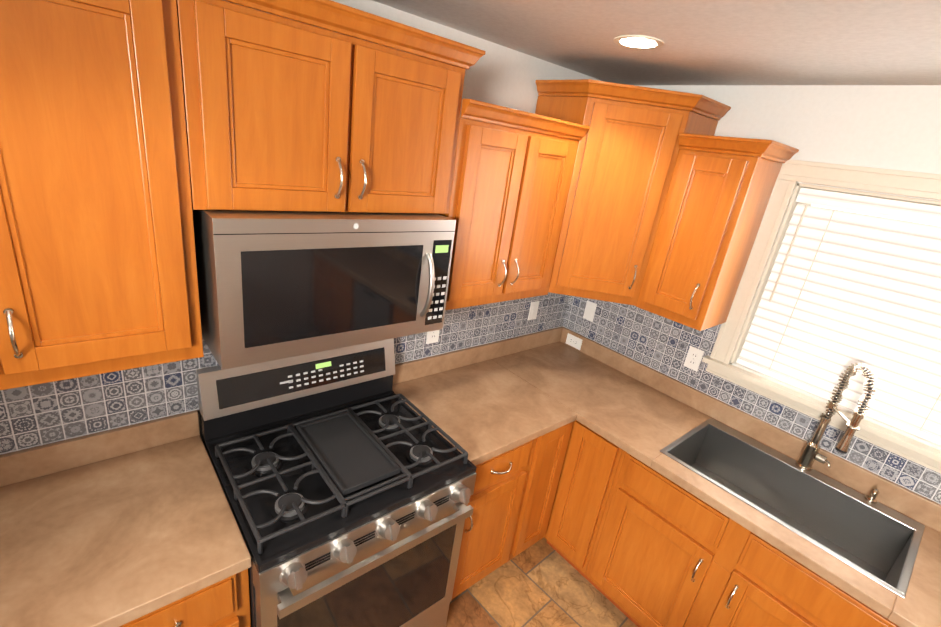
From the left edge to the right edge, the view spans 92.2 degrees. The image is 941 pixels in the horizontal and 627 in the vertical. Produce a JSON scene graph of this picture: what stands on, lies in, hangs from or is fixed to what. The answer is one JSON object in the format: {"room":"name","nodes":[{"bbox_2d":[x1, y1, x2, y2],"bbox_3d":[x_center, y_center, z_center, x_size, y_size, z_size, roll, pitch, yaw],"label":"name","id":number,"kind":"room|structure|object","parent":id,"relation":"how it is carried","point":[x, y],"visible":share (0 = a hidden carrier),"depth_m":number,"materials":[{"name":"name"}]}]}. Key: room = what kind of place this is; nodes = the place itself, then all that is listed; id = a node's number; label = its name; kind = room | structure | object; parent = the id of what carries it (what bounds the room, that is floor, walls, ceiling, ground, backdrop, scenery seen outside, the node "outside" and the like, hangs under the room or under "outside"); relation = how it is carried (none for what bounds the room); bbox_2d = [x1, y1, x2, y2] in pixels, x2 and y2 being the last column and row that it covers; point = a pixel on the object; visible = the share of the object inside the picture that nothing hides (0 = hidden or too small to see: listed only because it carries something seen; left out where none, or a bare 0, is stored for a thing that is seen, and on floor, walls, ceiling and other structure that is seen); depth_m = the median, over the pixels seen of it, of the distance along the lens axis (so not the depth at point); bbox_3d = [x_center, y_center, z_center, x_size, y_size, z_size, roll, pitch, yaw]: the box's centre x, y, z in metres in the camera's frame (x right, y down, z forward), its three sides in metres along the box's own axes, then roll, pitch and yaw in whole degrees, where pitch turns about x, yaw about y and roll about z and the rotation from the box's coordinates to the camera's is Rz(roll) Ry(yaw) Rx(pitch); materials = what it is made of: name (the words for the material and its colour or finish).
{"room":"kitchen","nodes":[
{"label":"kitchen","id":0,"kind":"room"},
{"bbox_2d":[198,0,607,438],"bbox_3d":[-1.003,0.128,1.606,4.200,2.440,0.120,-9,27,-40],"label":"wall","id":1,"kind":"structure","parent":0,"point":[498,74],"depth_m":1.96,"materials":[{"name":"paint"}]},
{"bbox_2d":[0,152,51,389],"bbox_3d":[-1.220,-0.297,0.861,0.468,0.960,0.314,-9,27,-40],"label":"upper cabinet","id":2,"kind":"object","parent":1,"relation":"attached to","point":[22,362],"depth_m":0.99,"materials":[{"name":"brown wood"}]},
{"bbox_2d":[0,0,203,381],"bbox_3d":[-0.964,-0.339,1.076,0.470,0.960,0.314,-9,27,-40],"label":"upper cabinet","id":3,"kind":"object","parent":1,"relation":"attached to","point":[134,134],"depth_m":1.02,"materials":[{"name":"brown wood"}]},
{"bbox_2d":[0,292,568,454],"bbox_3d":[-0.532,0.100,1.933,3.042,0.410,0.008,-9,27,-40],"label":"backsplash","id":4,"kind":"structure","parent":1,"relation":"attached to","point":[32,416],"depth_m":1.51,"materials":[{"name":"tile"}]},
{"bbox_2d":[426,330,439,343],"bbox_3d":[-0.183,0.093,2.240,0.072,0.115,0.007,-9,27,-40],"label":"electrical outlet","id":5,"kind":"object","parent":4,"relation":"attached to","point":[432,336],"visible":0.54,"depth_m":2.24,"materials":[{"name":"white plastic"}]},
{"bbox_2d":[528,301,538,319],"bbox_3d":[0.377,-0.017,2.700,0.072,0.115,0.010,-9,27,-40],"label":"electrical outlet","id":6,"kind":"object","parent":4,"relation":"attached to","point":[533,310],"visible":1,"depth_m":2.69,"materials":[{"name":"white plastic"}]},
{"bbox_2d":[188,0,383,212],"bbox_3d":[-0.575,-0.594,1.307,0.478,0.542,0.314,-9,27,-40],"label":"upper cabinet","id":7,"kind":"object","parent":1,"relation":"attached to","point":[288,110],"depth_m":1.19,"materials":[{"name":"brown wood"}]},
{"bbox_2d":[192,209,455,369],"bbox_3d":[-0.474,-0.144,1.533,0.760,0.418,0.442,-9,27,-40],"label":"microwave","id":8,"kind":"object","parent":7,"relation":"attached to","point":[274,285],"visible":1,"depth_m":1.33,"materials":[{"name":"silver metal"}]},
{"bbox_2d":[372,18,479,219],"bbox_3d":[-0.312,-0.637,1.527,0.477,0.542,0.314,-9,27,-40],"label":"upper cabinet","id":9,"kind":"object","parent":1,"relation":"attached to","point":[421,147],"depth_m":1.47,"materials":[{"name":"brown wood"}]},
{"bbox_2d":[445,99,551,309],"bbox_3d":[-0.013,-0.443,1.901,0.406,0.780,0.314,-9,27,-40],"label":"upper cabinet","id":10,"kind":"object","parent":1,"relation":"attached to","point":[502,161],"depth_m":1.80,"materials":[{"name":"brown wood"}]},
{"bbox_2d":[516,116,587,298],"bbox_3d":[0.196,-0.478,2.075,0.406,0.780,0.314,-9,27,-40],"label":"upper cabinet","id":11,"kind":"object","parent":1,"relation":"attached to","point":[564,144],"depth_m":2.02,"materials":[{"name":"brown wood"}]},
{"bbox_2d":[446,538,636,626],"bbox_3d":[-0.055,1.919,0.829,4.440,0.100,3.640,-9,27,-40],"label":"floor","id":12,"kind":"structure","parent":0,"point":[542,582],"depth_m":2.22,"materials":[{"name":"tile"}]},
{"bbox_2d":[120,569,250,626],"bbox_3d":[-1.042,1.015,1.470,0.460,0.876,0.627,-9,27,-40],"label":"base cabinet","id":13,"kind":"object","parent":12,"relation":"on","point":[226,602],"depth_m":1.22,"materials":[{"name":"brown wood"}]},
{"bbox_2d":[0,410,251,626],"bbox_3d":[-1.151,0.579,1.131,0.946,0.133,0.634,-9,27,-40],"label":"countertop","id":14,"kind":"structure","parent":13,"relation":"on","point":[116,526],"depth_m":1.25,"materials":[{"name":"laminate"}]},
{"bbox_2d":[196,338,476,626],"bbox_3d":[-0.502,0.822,1.756,0.764,1.182,0.731,-9,27,-40],"label":"range","id":15,"kind":"object","parent":12,"relation":"on","point":[346,476],"visible":0.98,"depth_m":1.58,"materials":[{"name":"grey metal"}]},
{"bbox_2d":[452,437,539,598],"bbox_3d":[-0.117,0.861,2.245,0.431,0.876,0.627,-9,27,-40],"label":"base cabinet","id":16,"kind":"object","parent":12,"relation":"on","point":[488,541],"depth_m":2.03,"materials":[{"name":"brown wood"}]},
{"bbox_2d":[392,343,583,465],"bbox_3d":[0.052,0.385,2.124,0.652,0.133,0.660,-9,27,-40],"label":"countertop","id":17,"kind":"structure","parent":16,"relation":"on","point":[491,404],"depth_m":2.17,"materials":[{"name":"laminate"}]},
{"bbox_2d":[512,424,579,557],"bbox_3d":[0.175,0.827,2.452,0.286,0.876,0.689,-9,27,-40],"label":"base cabinet","id":18,"kind":"object","parent":12,"relation":"on","point":[554,448],"depth_m":2.25,"materials":[{"name":"brown wood"}]},
{"bbox_2d":[548,425,668,587],"bbox_3d":[0.743,0.918,2.427,0.691,0.876,0.294,-9,27,-40],"label":"base cabinet","id":19,"kind":"object","parent":12,"relation":"on","point":[636,542],"depth_m":2.13,"materials":[{"name":"brown wood"}]},
{"bbox_2d":[492,326,940,626],"bbox_3d":[1.433,0.659,1.560,0.662,0.763,3.383,-9,27,-40],"label":"countertop","id":20,"kind":"structure","parent":19,"relation":"on","point":[876,539],"depth_m":1.93,"materials":[{"name":"laminate"}]},
{"bbox_2d":[566,333,582,349],"bbox_3d":[0.657,0.178,2.878,0.007,0.072,0.115,-9,27,-40],"label":"electrical outlet","id":21,"kind":"object","parent":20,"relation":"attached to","point":[573,341],"visible":1,"depth_m":2.88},
{"bbox_2d":[651,417,924,626],"bbox_3d":[1.253,0.804,1.872,0.522,0.232,0.812,-9,27,-40],"label":"sink basin","id":22,"kind":"object","parent":20,"relation":"in","point":[879,540],"depth_m":1.90,"materials":[{"name":"metal"}]},
{"bbox_2d":[795,362,879,503],"bbox_3d":[1.513,0.468,1.769,0.188,0.535,0.286,-9,27,-40],"label":"faucet","id":23,"kind":"object","parent":20,"relation":"on","point":[858,485],"depth_m":1.86,"materials":[{"name":"silver metal"}]},
{"bbox_2d":[373,0,940,84],"bbox_3d":[0.285,-0.442,-0.045,4.440,0.100,3.640,-9,27,-40],"label":"ceiling","id":24,"kind":"structure","parent":0,"point":[802,42],"depth_m":1.44,"materials":[{"name":"paint"}]},
{"bbox_2d":[613,35,663,48],"bbox_3d":[0.583,-0.941,1.573,0.170,0.006,0.170,-9,27,-40],"label":"recessed light","id":25,"kind":"object","parent":24,"relation":"in","point":[638,41],"visible":1,"depth_m":1.56,"materials":[{"name":"white paint"}]},
{"bbox_2d":[622,85,940,449],"bbox_3d":[1.758,0.466,1.768,0.120,2.440,3.640,-9,27,-40],"label":"wall","id":26,"kind":"structure","parent":0,"point":[894,127],"depth_m":1.79,"materials":[{"name":"paint"}]},
{"bbox_2d":[536,79,727,305],"bbox_3d":[0.681,-0.579,2.264,0.598,0.944,0.598,-9,27,-40],"label":"upper cabinet","id":27,"kind":"object","parent":26,"relation":"attached to","point":[628,158],"depth_m":2.03,"materials":[{"name":"brown wood"}]},
{"bbox_2d":[636,128,793,330],"bbox_3d":[1.071,-0.364,2.065,0.315,0.795,0.322,-9,27,-40],"label":"upper cabinet","id":28,"kind":"object","parent":26,"relation":"attached to","point":[715,205],"depth_m":1.95,"materials":[{"name":"brown wood"}]},
{"bbox_2d":[563,296,940,504],"bbox_3d":[1.708,0.497,1.732,0.008,0.410,3.392,-9,27,-40],"label":"backsplash","id":29,"kind":"structure","parent":26,"relation":"attached to","point":[658,343],"depth_m":2.31,"materials":[{"name":"tile"}]},
{"bbox_2d":[583,300,596,321],"bbox_3d":[0.732,-0.014,2.782,0.010,0.115,0.072,-9,27,-40],"label":"outlet","id":30,"kind":"object","parent":29,"relation":"attached to","point":[590,310],"visible":1,"depth_m":2.78,"materials":[{"name":"white plastic"}]},
{"bbox_2d":[684,346,703,371],"bbox_3d":[1.150,0.233,2.335,0.007,0.115,0.072,-9,27,-40],"label":"electrical outlet","id":31,"kind":"object","parent":29,"relation":"attached to","point":[693,358],"visible":1,"depth_m":2.33,"materials":[{"name":"white plastic"}]},
{"bbox_2d":[702,159,940,473],"bbox_3d":[1.620,-0.016,1.794,0.175,1.025,1.061,-9,27,-40],"label":"window","id":32,"kind":"structure","parent":26,"relation":"in","point":[792,173],"depth_m":1.93,"materials":[{"name":"white paint"}]},
{"bbox_2d":[736,188,940,444],"bbox_3d":[1.619,-0.007,1.797,0.054,0.837,0.813,-9,27,-40],"label":"window blinds","id":33,"kind":"object","parent":32,"relation":"attached to","point":[844,290],"visible":0.94,"depth_m":1.84,"materials":[{"name":"white paint"}]}
]}

